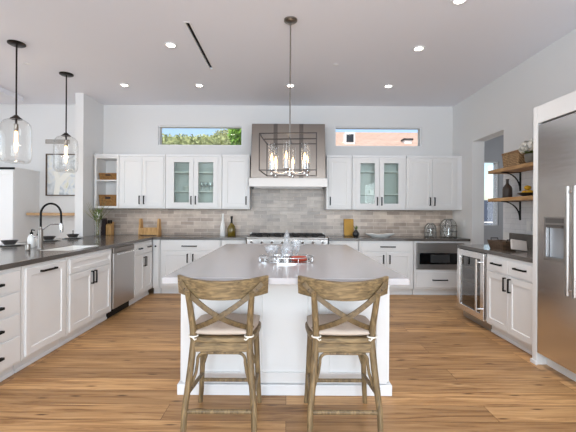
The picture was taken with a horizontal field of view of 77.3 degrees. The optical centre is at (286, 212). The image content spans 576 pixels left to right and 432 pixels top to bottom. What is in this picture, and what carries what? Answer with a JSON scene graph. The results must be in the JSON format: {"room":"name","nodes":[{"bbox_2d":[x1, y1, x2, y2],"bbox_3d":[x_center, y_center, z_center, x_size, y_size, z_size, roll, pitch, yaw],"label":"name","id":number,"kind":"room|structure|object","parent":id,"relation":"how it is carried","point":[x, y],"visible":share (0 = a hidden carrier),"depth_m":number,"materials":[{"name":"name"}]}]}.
{"room":"kitchen","nodes":[
{"label":"kitchen","id":0,"kind":"room"},
{"bbox_2d":[75,93,103,235],"bbox_3d":[-3.323,-0.304,6.065,0.130,3.210,0.630,0,0,0],"label":"wall","id":1,"kind":"structure","parent":0,"point":[89,113],"depth_m":5.84,"materials":[{"name":"paint"}]},
{"bbox_2d":[0,104,452,285],"bbox_3d":[-1.488,-0.294,6.480,9.220,3.210,0.200,0,0,0],"label":"wall","id":2,"kind":"structure","parent":0,"point":[128,129],"depth_m":6.38,"materials":[{"name":"paint"}]},
{"bbox_2d":[26,213,74,215],"bbox_3d":[-3.880,0.030,6.199,0.960,0.045,0.359,0,0,0],"label":"floating shelf","id":3,"kind":"object","parent":2,"relation":"attached to","point":[47,214],"visible":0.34,"depth_m":6.02,"materials":[{"name":"brown wood"}]},
{"bbox_2d":[45,154,74,195],"bbox_3d":[-3.876,-0.662,6.361,0.760,0.740,0.034,0,0,0],"label":"framed picture","id":4,"kind":"object","parent":2,"relation":"attached to","point":[60,183],"visible":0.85,"depth_m":6.36,"materials":[{"name":"white paper"}]},
{"bbox_2d":[94,154,118,207],"bbox_3d":[-3.022,-0.526,6.199,0.407,0.909,0.361,0,0,0],"label":"upper cabinet","id":5,"kind":"object","parent":2,"relation":"attached to","point":[104,163],"visible":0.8,"depth_m":6.12,"materials":[{"name":"white wood"}]},
{"bbox_2d":[99,195,116,205],"bbox_3d":[-3.026,-0.203,6.198,0.310,0.190,0.253,0,0,0],"label":"storage basket","id":6,"kind":"object","parent":5,"relation":"in","point":[107,200],"visible":0.75,"depth_m":6.08,"materials":[{"name":"wicker"}]},
{"bbox_2d":[99,173,116,179],"bbox_3d":[-3.023,-0.608,6.198,0.309,0.115,0.252,0,0,0],"label":"storage basket","id":7,"kind":"object","parent":5,"relation":"on","point":[103,176],"visible":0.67,"depth_m":6.08,"materials":[{"name":"wicker"}]},
{"bbox_2d":[119,154,165,208],"bbox_3d":[-2.425,-0.522,6.181,0.772,0.909,0.395,0,0,0],"label":"upper cabinet","id":8,"kind":"object","parent":2,"relation":"attached to","point":[142,177],"visible":0.84,"depth_m":6.02,"materials":[{"name":"white wood"}]},
{"bbox_2d":[166,154,221,208],"bbox_3d":[-1.562,-0.517,6.181,0.937,0.909,0.395,0,0,0],"label":"upper cabinet","id":9,"kind":"object","parent":2,"relation":"attached to","point":[198,172],"visible":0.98,"depth_m":6.03,"materials":[{"name":"white wood"}]},
{"bbox_2d":[174,171,212,174],"bbox_3d":[-1.561,-0.674,6.191,0.865,0.022,0.297,0,0,0],"label":"shelf","id":10,"kind":"object","parent":9,"relation":"attached to","point":[175,172],"depth_m":6.13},
{"bbox_2d":[174,191,212,192],"bbox_3d":[-1.563,-0.354,6.191,0.865,0.022,0.297,0,0,0],"label":"shelf","id":11,"kind":"object","parent":9,"relation":"attached to","point":[174,191],"depth_m":6.04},
{"bbox_2d":[159,126,241,145],"bbox_3d":[-1.537,-1.359,6.420,1.488,0.348,0.040,0,0,0],"label":"window","id":12,"kind":"structure","parent":2,"relation":"in","point":[159,126],"depth_m":6.40,"materials":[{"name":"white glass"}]},
{"bbox_2d":[222,154,251,208],"bbox_3d":[-0.855,-0.513,6.181,0.461,0.909,0.395,0,0,0],"label":"upper cabinet","id":13,"kind":"object","parent":2,"relation":"attached to","point":[236,169],"visible":0.84,"depth_m":6.02,"materials":[{"name":"white wood"}]},
{"bbox_2d":[103,189,452,235],"bbox_3d":[-0.165,-0.039,6.373,6.186,0.883,0.014,0,0,0],"label":"wall tile","id":14,"kind":"structure","parent":2,"relation":"attached to","point":[273,210],"depth_m":6.37,"materials":[{"name":"beige tile"}]},
{"bbox_2d":[249,124,326,188],"bbox_3d":[0.021,-0.934,6.102,1.272,1.031,0.524,0,0,0],"label":"range hood","id":15,"kind":"object","parent":2,"relation":"attached to","point":[257,180],"visible":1,"depth_m":5.87,"materials":[{"name":"metal"}]},
{"bbox_2d":[324,155,351,209],"bbox_3d":[0.873,-0.503,6.181,0.426,0.909,0.395,0,0,0],"label":"upper cabinet","id":16,"kind":"object","parent":2,"relation":"attached to","point":[338,191],"visible":0.85,"depth_m":6.02,"materials":[{"name":"white wood"}]},
{"bbox_2d":[335,127,420,146],"bbox_3d":[1.618,-1.341,6.420,1.538,0.348,0.040,0,0,0],"label":"window","id":17,"kind":"structure","parent":2,"relation":"in","point":[335,127],"depth_m":6.40,"materials":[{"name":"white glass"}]},
{"bbox_2d":[352,155,405,209],"bbox_3d":[1.543,-0.500,6.181,0.897,0.909,0.395,0,0,0],"label":"upper cabinet","id":18,"kind":"object","parent":2,"relation":"attached to","point":[386,174],"visible":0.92,"depth_m":6.03,"materials":[{"name":"white wood"}]},
{"bbox_2d":[360,171,397,173],"bbox_3d":[1.544,-0.686,6.191,0.825,0.022,0.297,0,0,0],"label":"shelf","id":19,"kind":"object","parent":18,"relation":"attached to","point":[361,172],"depth_m":6.07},
{"bbox_2d":[360,193,397,195],"bbox_3d":[1.542,-0.306,6.191,0.825,0.022,0.297,0,0,0],"label":"shelf","id":20,"kind":"object","parent":18,"relation":"attached to","point":[361,194],"depth_m":6.04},
{"bbox_2d":[406,156,457,209],"bbox_3d":[2.425,-0.494,6.181,0.852,0.909,0.395,0,0,0],"label":"upper cabinet","id":21,"kind":"object","parent":2,"relation":"attached to","point":[431,181],"visible":0.88,"depth_m":6.02,"materials":[{"name":"white wood"}]},
{"bbox_2d":[457,156,461,209],"bbox_3d":[2.893,-0.492,6.207,0.078,0.909,0.344,0,0,0],"label":"trim","id":22,"kind":"structure","parent":21,"relation":"attached to","point":[459,159],"depth_m":6.04,"materials":[{"name":"white wood"}]},
{"bbox_2d":[0,0,575,106],"bbox_3d":[-0.239,-1.951,1.850,11.700,0.120,10.700,0,0,0],"label":"ceiling","id":23,"kind":"structure","parent":0,"point":[104,44],"depth_m":4.15,"materials":[{"name":"paint"}]},
{"bbox_2d":[0,87,22,100],"bbox_3d":[-4.549,-1.876,3.475,0.380,0.079,4.950,0,0,0],"label":"beam","id":24,"kind":"structure","parent":23,"relation":"attached to","point":[5,95],"depth_m":5.74,"materials":[{"name":"paint"}]},
{"bbox_2d":[0,40,27,163],"bbox_3d":[-3.053,-1.233,4.060,0.296,1.348,0.296,0,0,0],"label":"pendant light","id":25,"kind":"object","parent":23,"relation":"hanging from","point":[18,44],"visible":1,"depth_m":4.05,"materials":[{"name":"brown metal"}]},
{"bbox_2d":[14,124,18,130],"bbox_3d":[-3.054,-0.958,4.060,0.044,0.080,0.044,0,0,0],"label":"socket","id":26,"kind":"object","parent":25,"relation":"attached to","point":[16,126],"depth_m":4.04,"materials":[{"name":"silver metal"}]},
{"bbox_2d":[53,71,77,172],"bbox_3d":[-3.043,-1.233,4.960,0.296,1.348,0.296,0,0,0],"label":"pendant light","id":27,"kind":"object","parent":23,"relation":"hanging from","point":[65,74],"visible":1,"depth_m":4.95,"materials":[{"name":"brown metal"}]},
{"bbox_2d":[119,83,129,86],"bbox_3d":[-2.429,-1.900,5.380,0.144,0.008,0.144,0,0,0],"label":"recessed light","id":28,"kind":"object","parent":23,"relation":"in","point":[120,84],"visible":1,"depth_m":5.38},
{"bbox_2d":[164,42,176,47],"bbox_3d":[-1.319,-1.893,4.080,0.144,0.008,0.144,0,0,0],"label":"recessed light","id":29,"kind":"object","parent":23,"relation":"in","point":[167,44],"visible":1,"depth_m":4.08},
{"bbox_2d":[184,22,213,69],"bbox_3d":[-0.996,-1.924,4.173,0.069,0.064,1.189,0,0,0],"label":"ceiling vent","id":30,"kind":"object","parent":23,"relation":"in","point":[189,24],"visible":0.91,"depth_m":4.06,"materials":[{"name":"black metal"}]},
{"bbox_2d":[259,16,316,177],"bbox_3d":[0.030,-1.117,3.530,0.529,1.544,0.529,0,0,5],"label":"chandelier","id":31,"kind":"object","parent":23,"relation":"hanging from","point":[290,20],"visible":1,"depth_m":3.52,"materials":[{"name":"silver metal"}]},
{"bbox_2d":[269,161,273,168],"bbox_3d":[-0.148,-0.455,3.468,0.042,0.082,0.042,0,0,5],"label":"candle","id":32,"kind":"object","parent":31,"relation":"on","point":[271,166],"depth_m":3.45,"materials":[{"name":"white wax"}]},
{"bbox_2d":[284,159,288,167],"bbox_3d":[-0.007,-0.454,3.348,0.042,0.082,0.042,0,0,5],"label":"candle","id":33,"kind":"object","parent":31,"relation":"on","point":[285,160],"depth_m":3.33,"materials":[{"name":"white wax"}]},
{"bbox_2d":[302,160,306,168],"bbox_3d":[0.167,-0.453,3.410,0.042,0.082,0.042,0,0,5],"label":"candle","id":34,"kind":"object","parent":31,"relation":"on","point":[304,162],"depth_m":3.39,"materials":[{"name":"white wax"}]},
{"bbox_2d":[383,84,392,87],"bbox_3d":[1.511,-1.877,5.360,0.144,0.008,0.144,0,0,0],"label":"recessed light","id":35,"kind":"object","parent":23,"relation":"in","point":[388,85],"visible":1,"depth_m":5.36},
{"bbox_2d":[412,46,424,51],"bbox_3d":[1.511,-1.877,4.130,0.144,0.008,0.144,0,0,0],"label":"recessed light","id":36,"kind":"object","parent":23,"relation":"in","point":[417,48],"visible":1,"depth_m":4.13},
{"bbox_2d":[451,0,467,4],"bbox_3d":[1.531,-1.877,3.190,0.144,0.008,0.144,0,0,0],"label":"recessed light","id":37,"kind":"object","parent":23,"relation":"in","point":[453,2],"visible":1,"depth_m":3.21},
{"bbox_2d":[0,286,575,431],"bbox_3d":[-0.258,1.369,1.850,11.700,0.100,10.700,0,0,0],"label":"floor","id":38,"kind":"structure","parent":0,"point":[448,372],"depth_m":2.69,"materials":[{"name":"brown wood"}]},
{"bbox_2d":[0,266,20,381],"bbox_3d":[-2.432,0.870,2.612,0.646,0.873,0.600,0,0,0],"label":"base cabinet","id":39,"kind":"object","parent":38,"relation":"on","point":[10,279],"visible":1,"depth_m":2.79,"materials":[{"name":"white wood"}]},
{"bbox_2d":[0,167,39,243],"bbox_3d":[-4.944,0.281,6.075,1.115,2.020,0.606,0,0,0],"label":"tall cabinet","id":40,"kind":"object","parent":38,"relation":"on","point":[19,187],"visible":0.61,"depth_m":5.88,"materials":[{"name":"white wood"}]},
{"bbox_2d":[13,257,65,372],"bbox_3d":[-2.432,0.870,3.217,0.646,0.873,0.590,0,0,0],"label":"base cabinet","id":41,"kind":"object","parent":38,"relation":"on","point":[43,284],"visible":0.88,"depth_m":3.15,"materials":[{"name":"white wood"}]},
{"bbox_2d":[60,248,110,345],"bbox_3d":[-2.432,0.870,3.967,0.646,0.873,0.890,0,0,0],"label":"base cabinet","id":42,"kind":"object","parent":38,"relation":"on","point":[88,275],"visible":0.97,"depth_m":3.87,"materials":[{"name":"white wood"}]},
{"bbox_2d":[106,244,136,318],"bbox_3d":[-2.400,0.871,4.724,0.631,0.870,0.604,0,0,0],"label":"dishwasher","id":43,"kind":"object","parent":38,"relation":"on","point":[122,257],"visible":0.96,"depth_m":4.66,"materials":[{"name":"metal"}]},
{"bbox_2d":[129,240,151,305],"bbox_3d":[-2.432,0.870,5.395,0.646,0.873,0.715,0,0,0],"label":"base cabinet","id":44,"kind":"object","parent":38,"relation":"on","point":[142,255],"visible":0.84,"depth_m":5.33,"materials":[{"name":"white wood"}]},
{"bbox_2d":[153,240,160,292],"bbox_3d":[-2.093,0.872,6.039,0.110,0.873,0.642,0,0,0],"label":"base cabinet","id":45,"kind":"object","parent":38,"relation":"on","point":[156,243],"visible":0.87,"depth_m":5.75,"materials":[{"name":"white wood"}]},
{"bbox_2d":[160,240,220,293],"bbox_3d":[-1.545,0.875,6.037,0.965,0.873,0.646,0,0,0],"label":"base cabinet","id":46,"kind":"object","parent":38,"relation":"on","point":[174,254],"visible":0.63,"depth_m":5.75,"materials":[{"name":"white wood"}]},
{"bbox_2d":[177,275,268,431],"bbox_3d":[-0.393,0.851,2.282,0.556,0.938,0.472,0,0,0],"label":"bar stool","id":47,"kind":"object","parent":38,"relation":"on","point":[226,332],"visible":1,"depth_m":2.12,"materials":[{"name":"brown wood"}]},
{"bbox_2d":[196,313,259,334],"bbox_3d":[-0.392,0.713,2.322,0.419,0.049,0.390,0,0,0],"label":"cushion","id":48,"kind":"object","parent":47,"relation":"on","point":[217,328],"depth_m":2.18,"materials":[{"name":"fabric"}]},
{"bbox_2d":[221,240,246,246],"bbox_3d":[-0.858,0.879,6.037,0.390,0.873,0.646,0,0,0],"label":"base cabinet","id":49,"kind":"object","parent":38,"relation":"on","point":[223,242],"visible":0.14,"depth_m":5.76,"materials":[{"name":"white wood"}]},
{"bbox_2d":[0,234,249,270],"bbox_3d":[-2.053,0.414,3.932,2.798,0.041,4.864,0,0,0],"label":"countertop","id":50,"kind":"structure","parent":49,"relation":"on","point":[10,256],"depth_m":4.35,"materials":[{"name":"grey stone"}]},
{"bbox_2d":[0,243,25,245],"bbox_3d":[-3.252,0.378,4.220,0.304,0.016,0.304,0,0,0],"label":"plate","id":51,"kind":"object","parent":50,"relation":"on","point":[1,244],"visible":0.78,"depth_m":4.20,"materials":[{"name":"white ceramic"}]},
{"bbox_2d":[1,240,17,244],"bbox_3d":[-3.252,0.352,4.220,0.170,0.050,0.170,0,0,0],"label":"bowl","id":52,"kind":"object","parent":51,"relation":"on","point":[5,242],"visible":1,"depth_m":4.18,"materials":[{"name":"ceramic"}]},
{"bbox_2d":[25,244,30,250],"bbox_3d":[-2.662,0.356,3.700,0.050,0.066,0.050,0,0,0],"label":"soap dispenser","id":53,"kind":"object","parent":50,"relation":"on","point":[27,246],"visible":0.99,"depth_m":3.68,"materials":[{"name":"silver metal"}]},
{"bbox_2d":[27,229,35,247],"bbox_3d":[-2.832,0.288,3.990,0.074,0.201,0.074,0,0,0],"label":"soap bottle","id":54,"kind":"object","parent":50,"relation":"on","point":[31,240],"visible":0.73,"depth_m":3.97,"materials":[{"name":"white ceramic"}]},
{"bbox_2d":[31,203,63,248],"bbox_3d":[-2.568,0.142,3.860,0.324,0.496,0.060,0,0,0],"label":"faucet","id":55,"kind":"object","parent":50,"relation":"on","point":[40,230],"visible":1,"depth_m":3.86,"materials":[{"name":"silver metal"}]},
{"bbox_2d":[40,245,92,250],"bbox_3d":[-2.398,0.518,3.990,0.329,0.246,0.619,0,0,0],"label":"sink","id":56,"kind":"object","parent":50,"relation":"in","point":[73,247],"visible":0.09,"depth_m":4.20,"materials":[{"name":"white ceramic"}]},
{"bbox_2d":[85,201,111,235],"bbox_3d":[-3.063,0.083,5.865,0.443,0.607,0.247,0,0,-12],"label":"flower vase","id":57,"kind":"object","parent":50,"relation":"on","point":[98,217],"visible":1,"depth_m":5.84,"materials":[{"name":"clear glass"}]},
{"bbox_2d":[101,218,106,234],"bbox_3d":[-3.136,0.245,6.170,0.077,0.283,0.077,0,0,0],"label":"box","id":58,"kind":"object","parent":50,"relation":"on","point":[103,221],"visible":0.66,"depth_m":6.13,"materials":[{"name":"black"}]},
{"bbox_2d":[106,220,113,234],"bbox_3d":[-3.042,0.260,6.185,0.090,0.255,0.110,0,0,0],"label":"knife block","id":59,"kind":"object","parent":50,"relation":"on","point":[110,225],"visible":0.99,"depth_m":6.14,"materials":[{"name":"brown wood"}]},
{"bbox_2d":[138,219,161,235],"bbox_3d":[-2.337,0.248,6.140,0.338,0.285,0.169,0,0,0],"label":"holder","id":60,"kind":"object","parent":50,"relation":"on","point":[142,230],"visible":0.99,"depth_m":6.06,"materials":[{"name":"brown wood"}]},
{"bbox_2d":[220,214,224,235],"bbox_3d":[-1.091,0.209,6.120,0.090,0.378,0.089,0,0,0],"label":"bottle","id":61,"kind":"object","parent":50,"relation":"on","point":[222,226],"visible":1,"depth_m":6.09,"materials":[{"name":"ceramic"}]},
{"bbox_2d":[227,216,235,235],"bbox_3d":[-0.946,0.232,6.150,0.144,0.335,0.144,0,0,0],"label":"oil bottle","id":62,"kind":"object","parent":50,"relation":"on","point":[231,230],"visible":0.99,"depth_m":6.10,"materials":[{"name":"green glass"}]},
{"bbox_3d":[-3.262,0.378,4.930,0.304,0.016,0.304,0,0,0],"label":"plate","id":63,"kind":"object","parent":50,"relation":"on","visible":0},
{"bbox_2d":[43,236,55,239],"bbox_3d":[-3.262,0.352,4.930,0.170,0.050,0.170,0,0,0],"label":"bowl","id":64,"kind":"object","parent":63,"relation":"on","point":[44,237],"visible":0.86,"depth_m":4.89,"materials":[{"name":"ceramic"}]},
{"bbox_3d":[-3.222,0.378,5.420,0.304,0.016,0.304,0,0,0],"label":"plate","id":65,"kind":"object","parent":50,"relation":"on","visible":0},
{"bbox_2d":[67,234,78,237],"bbox_3d":[-3.222,0.323,5.420,0.170,0.108,0.170,0,0,0],"label":"bowl","id":66,"kind":"object","parent":65,"relation":"on","point":[68,235],"visible":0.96,"depth_m":5.37,"materials":[{"name":"ceramic"}]},
{"bbox_2d":[177,284,391,395],"bbox_3d":[-0.015,0.885,3.600,1.550,0.870,2.020,0,0,0],"label":"kitchen island","id":67,"kind":"object","parent":38,"relation":"on","point":[283,312],"visible":0.36,"depth_m":2.62,"materials":[{"name":"white wood"}]},
{"bbox_2d":[162,244,409,284],"bbox_3d":[-0.007,0.428,3.428,1.540,0.041,2.385,0,0,0],"label":"island countertop","id":68,"kind":"structure","parent":67,"relation":"on","point":[229,262],"depth_m":2.71,"materials":[{"name":"stone"}]},
{"bbox_2d":[259,254,313,263],"bbox_3d":[-0.007,0.383,2.970,0.452,0.049,0.302,0,0,0],"label":"tray","id":69,"kind":"object","parent":68,"relation":"on","point":[270,260],"visible":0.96,"depth_m":2.88,"materials":[{"name":"silver mirror"}]},
{"bbox_2d":[274,255,280,261],"bbox_3d":[-0.077,0.370,2.885,0.062,0.054,0.062,0,0,0],"label":"cup","id":70,"kind":"object","parent":69,"relation":"on","point":[275,256],"visible":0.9,"depth_m":2.86,"materials":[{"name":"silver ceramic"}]},
{"bbox_2d":[283,255,290,261],"bbox_3d":[-0.002,0.370,2.885,0.062,0.054,0.062,0,0,0],"label":"cup","id":71,"kind":"object","parent":69,"relation":"on","point":[284,256],"visible":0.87,"depth_m":2.86,"materials":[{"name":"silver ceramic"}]},
{"bbox_2d":[291,256,308,261],"bbox_3d":[0.105,0.374,2.900,0.150,0.047,0.046,0,0,0],"label":"ornament","id":72,"kind":"object","parent":69,"relation":"on","point":[293,260],"visible":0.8,"depth_m":2.88,"materials":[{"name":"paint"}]},
{"bbox_2d":[246,232,327,243],"bbox_3d":[0.002,0.838,5.994,1.290,0.965,0.738,0,0,0],"label":"range","id":73,"kind":"object","parent":38,"relation":"on","point":[255,237],"visible":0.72,"depth_m":5.67,"materials":[{"name":"metal"}]},
{"bbox_2d":[246,235,327,238],"bbox_3d":[0.005,0.407,5.973,1.290,0.024,0.615,0,0,0],"label":"cooktop","id":74,"kind":"object","parent":73,"relation":"in","point":[251,236],"depth_m":5.71,"materials":[{"name":"metal"}]},
{"bbox_2d":[298,275,388,431],"bbox_3d":[0.340,0.855,2.282,0.556,0.938,0.472,0,0,0],"label":"bar stool","id":75,"kind":"object","parent":38,"relation":"on","point":[339,333],"visible":1,"depth_m":2.12,"materials":[{"name":"brown wood"}]},
{"bbox_2d":[307,314,369,335],"bbox_3d":[0.341,0.718,2.322,0.419,0.049,0.390,0,0,0],"label":"cushion","id":76,"kind":"object","parent":75,"relation":"on","point":[344,329],"depth_m":2.18,"materials":[{"name":"fabric"}]},
{"bbox_2d":[328,240,358,250],"bbox_3d":[0.905,0.889,6.037,0.475,0.873,0.646,0,0,0],"label":"base cabinet","id":77,"kind":"object","parent":38,"relation":"on","point":[354,244],"visible":0.17,"depth_m":5.76,"materials":[{"name":"white wood"}]},
{"bbox_2d":[358,241,413,294],"bbox_3d":[1.587,0.893,6.037,0.870,0.873,0.646,0,0,0],"label":"base cabinet","id":78,"kind":"object","parent":38,"relation":"on","point":[397,256],"visible":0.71,"depth_m":5.75,"materials":[{"name":"white wood"}]},
{"bbox_2d":[412,241,469,294],"bbox_3d":[2.476,0.898,6.037,0.888,0.873,0.646,0,0,0],"label":"base cabinet","id":79,"kind":"object","parent":38,"relation":"on","point":[425,282],"visible":0.52,"depth_m":5.76,"materials":[{"name":"white wood"}]},
{"bbox_2d":[326,236,469,240],"bbox_3d":[1.795,0.436,6.050,2.259,0.041,0.629,0,0,0],"label":"countertop","id":80,"kind":"structure","parent":79,"relation":"on","point":[330,238],"depth_m":5.74,"materials":[{"name":"grey stone"}]},
{"bbox_2d":[344,219,353,235],"bbox_3d":[1.083,0.263,6.314,0.170,0.295,0.075,0,0,0],"label":"cutting board","id":81,"kind":"object","parent":80,"relation":"on","point":[348,223],"visible":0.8,"depth_m":6.30,"materials":[{"name":"wood"}]},
{"bbox_2d":[353,225,358,236],"bbox_3d":[1.168,0.312,6.100,0.112,0.199,0.112,0,0,0],"label":"bud vase","id":82,"kind":"object","parent":80,"relation":"on","point":[355,233],"visible":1,"depth_m":6.06,"materials":[{"name":"ceramic"}]},
{"bbox_2d":[365,233,393,236],"bbox_3d":[1.563,0.383,6.060,0.500,0.062,0.245,0,0,0],"label":"platter","id":83,"kind":"object","parent":80,"relation":"on","point":[369,234],"visible":0.96,"depth_m":5.99,"materials":[{"name":"white ceramic"}]},
{"bbox_2d":[424,224,436,236],"bbox_3d":[2.438,0.301,6.120,0.210,0.235,0.210,0,0,0],"label":"glass jar","id":84,"kind":"object","parent":80,"relation":"on","point":[426,224],"visible":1,"depth_m":6.08,"materials":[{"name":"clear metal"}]},
{"bbox_2d":[439,219,456,237],"bbox_3d":[2.733,0.263,6.100,0.286,0.315,0.286,0,0,0],"label":"glass jar","id":85,"kind":"object","parent":80,"relation":"on","point":[451,225],"visible":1,"depth_m":6.10,"materials":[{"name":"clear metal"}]},
{"bbox_2d":[416,243,463,269],"bbox_3d":[2.447,0.702,5.997,0.762,0.421,0.527,0,0,0],"label":"microwave","id":86,"kind":"object","parent":79,"relation":"in","point":[429,256],"visible":0.69,"depth_m":5.74,"materials":[{"name":"metal"}]},
{"bbox_2d":[457,248,491,330],"bbox_3d":[2.486,0.899,4.345,0.698,0.870,0.624,0,0,0],"label":"wine cooler","id":87,"kind":"object","parent":38,"relation":"on","point":[471,265],"visible":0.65,"depth_m":4.51,"materials":[{"name":"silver metal"}]},
{"bbox_2d":[463,310,491,330],"bbox_3d":[2.558,1.281,4.345,0.550,0.108,0.624,0,0,0],"label":"grille","id":88,"kind":"object","parent":87,"relation":"attached to","point":[484,324],"depth_m":4.30,"materials":[{"name":"metal"}]},
{"bbox_2d":[486,254,532,354],"bbox_3d":[2.512,0.898,3.618,0.646,0.873,0.818,0,0,0],"label":"base cabinet","id":89,"kind":"object","parent":38,"relation":"on","point":[509,299],"visible":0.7,"depth_m":3.58,"materials":[{"name":"white wood"}]},
{"bbox_2d":[457,244,532,262],"bbox_3d":[2.566,0.440,3.955,0.696,0.041,1.490,0,0,0],"label":"countertop","id":90,"kind":"structure","parent":89,"relation":"on","point":[527,256],"depth_m":3.85,"materials":[{"name":"grey stone"}]},
{"bbox_2d":[487,237,514,250],"bbox_3d":[2.428,0.356,4.060,0.180,0.125,0.327,0,0,0],"label":"basket","id":91,"kind":"object","parent":90,"relation":"on","point":[504,245],"visible":0.77,"depth_m":3.99,"materials":[{"name":"brown wood"}]},
{"bbox_2d":[510,239,526,250],"bbox_3d":[2.482,0.352,3.855,0.184,0.132,0.052,0,0,-4],"label":"book","id":92,"kind":"object","parent":90,"relation":"on","point":[520,245],"visible":1,"depth_m":3.84,"materials":[{"name":"white paper"}]},
{"bbox_2d":[530,91,575,364],"bbox_3d":[2.545,0.205,2.540,0.740,2.260,1.350,0,0,0],"label":"refrigerator surround","id":93,"kind":"object","parent":38,"relation":"on","point":[565,105],"visible":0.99,"depth_m":3.15,"materials":[{"name":"white wood"}]},
{"bbox_2d":[537,112,575,381],"bbox_3d":[2.511,0.284,2.537,0.794,2.100,1.223,0,0,0],"label":"refrigerator","id":94,"kind":"object","parent":38,"relation":"on","point":[556,296],"visible":1,"depth_m":2.92,"materials":[{"name":"metal"}]},
{"bbox_2d":[484,135,503,244],"bbox_3d":[4.362,-0.260,7.100,2.480,3.210,0.200,0,0,0],"label":"wall","id":95,"kind":"structure","parent":0,"point":[493,148],"depth_m":7.00,"materials":[{"name":"grey paint"}]},
{"bbox_2d":[484,162,497,224],"bbox_3d":[3.712,-0.369,7.050,0.818,1.238,0.060,0,0,0],"label":"window","id":96,"kind":"structure","parent":95,"relation":"in","point":[484,162],"depth_m":7.03,"materials":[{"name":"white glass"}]},
{"bbox_2d":[452,29,575,244],"bbox_3d":[3.027,-0.268,1.440,0.190,3.210,9.880,0,0,0],"label":"wall","id":97,"kind":"structure","parent":0,"point":[505,106],"depth_m":4.91,"materials":[{"name":"paint"}]},
{"bbox_2d":[488,162,532,190],"bbox_3d":[2.785,-0.407,3.982,0.270,0.277,1.535,0,0,0],"label":"wall shelf","id":98,"kind":"object","parent":97,"relation":"attached to","point":[519,168],"visible":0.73,"depth_m":4.38,"materials":[{"name":"brown wood"}]},
{"bbox_2d":[502,150,525,167],"bbox_3d":[2.801,-0.643,4.380,0.193,0.192,0.340,0,0,0],"label":"wicker basket","id":99,"kind":"object","parent":98,"relation":"on","point":[512,158],"visible":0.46,"depth_m":4.32,"materials":[{"name":"brown wicker"}]},
{"bbox_2d":[518,138,533,162],"bbox_3d":[2.746,-0.691,4.035,0.239,0.287,0.270,0,0,0],"label":"flower pot","id":100,"kind":"object","parent":98,"relation":"on","point":[525,148],"visible":0.55,"depth_m":4.01,"materials":[{"name":"white plant"}]},
{"bbox_2d":[488,196,532,219],"bbox_3d":[2.783,-0.043,3.982,0.270,0.277,1.535,0,0,0],"label":"wall shelf","id":101,"kind":"object","parent":97,"relation":"attached to","point":[519,199],"visible":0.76,"depth_m":4.42,"materials":[{"name":"brown wood"}]},
{"bbox_2d":[502,179,511,197],"bbox_3d":[2.792,-0.302,4.560,0.110,0.240,0.110,0,0,0],"label":"bottle","id":102,"kind":"object","parent":101,"relation":"on","point":[507,189],"visible":0.87,"depth_m":4.53,"materials":[{"name":"brown ceramic"}]},
{"bbox_2d":[517,192,532,195],"bbox_3d":[2.761,-0.203,4.130,0.210,0.042,0.210,0,0,0],"label":"dish","id":103,"kind":"object","parent":101,"relation":"on","point":[525,193],"visible":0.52,"depth_m":4.07,"materials":[{"name":"ceramic"}]},
{"bbox_2d":[503,170,532,233],"bbox_3d":[2.925,-0.131,4.037,0.012,0.785,1.645,0,0,0],"label":"wall tile","id":104,"kind":"structure","parent":97,"relation":"attached to","point":[511,222],"depth_m":4.56,"materials":[{"name":"white tile"}]},
{"bbox_2d":[509,233,532,247],"bbox_3d":[2.907,0.344,3.958,0.018,0.154,1.485,0,0,0],"label":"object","id":105,"kind":"structure","parent":97,"relation":"attached to","point":[524,237],"depth_m":4.39,"materials":[{"name":"grey stone"}]},
{"label":"outside","id":106,"kind":"structure","parent":0,"visible":0},
{"bbox_3d":[-0.009,1.520,33.650,80.000,0.200,52.700,0,0,0],"label":"ground","id":107,"kind":"structure","parent":106,"visible":0},
{"bbox_2d":[162,133,236,144],"bbox_3d":[-3.841,-0.633,11.898,5.586,3.861,1.005,0,0,0],"label":"hedge","id":108,"kind":"object","parent":107,"relation":"on","point":[203,139],"visible":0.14,"depth_m":11.56,"materials":[{"name":"green plant"}]},
{"bbox_2d":[212,129,228,136],"bbox_3d":[-2.056,-0.848,13.189,1.693,4.517,1.025,0,0,0],"label":"shrub","id":109,"kind":"object","parent":107,"relation":"on","point":[224,131],"visible":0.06,"depth_m":12.98,"materials":[{"name":"green plant"}]},
{"bbox_2d":[227,129,241,144],"bbox_3d":[-1.446,-0.664,10.595,0.655,4.154,0.671,0,0,0],"label":"tree","id":110,"kind":"object","parent":107,"relation":"on","point":[233,134],"visible":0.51,"depth_m":10.45,"materials":[{"name":"green plant"}]},
{"bbox_2d":[336,132,417,145],"bbox_3d":[2.579,-0.735,13.025,4.550,4.340,8.350,0,0,0],"label":"neighbor house","id":111,"kind":"structure","parent":107,"relation":"on","point":[342,138],"depth_m":10.43,"materials":[{"name":"white paint"}]},
{"bbox_2d":[401,138,412,143],"bbox_3d":[3.281,-1.841,9.850,0.260,0.320,0.260,0,0,0],"label":"roof vent","id":112,"kind":"object","parent":111,"relation":"attached to","point":[405,140],"depth_m":9.75,"materials":[{"name":"metal"}]},
{"bbox_2d":[484,200,492,223],"bbox_3d":[7.498,0.438,15.900,7.400,2.050,4.200,0,0,0],"label":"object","id":113,"kind":"structure","parent":107,"relation":"on","point":[488,206],"depth_m":15.30,"materials":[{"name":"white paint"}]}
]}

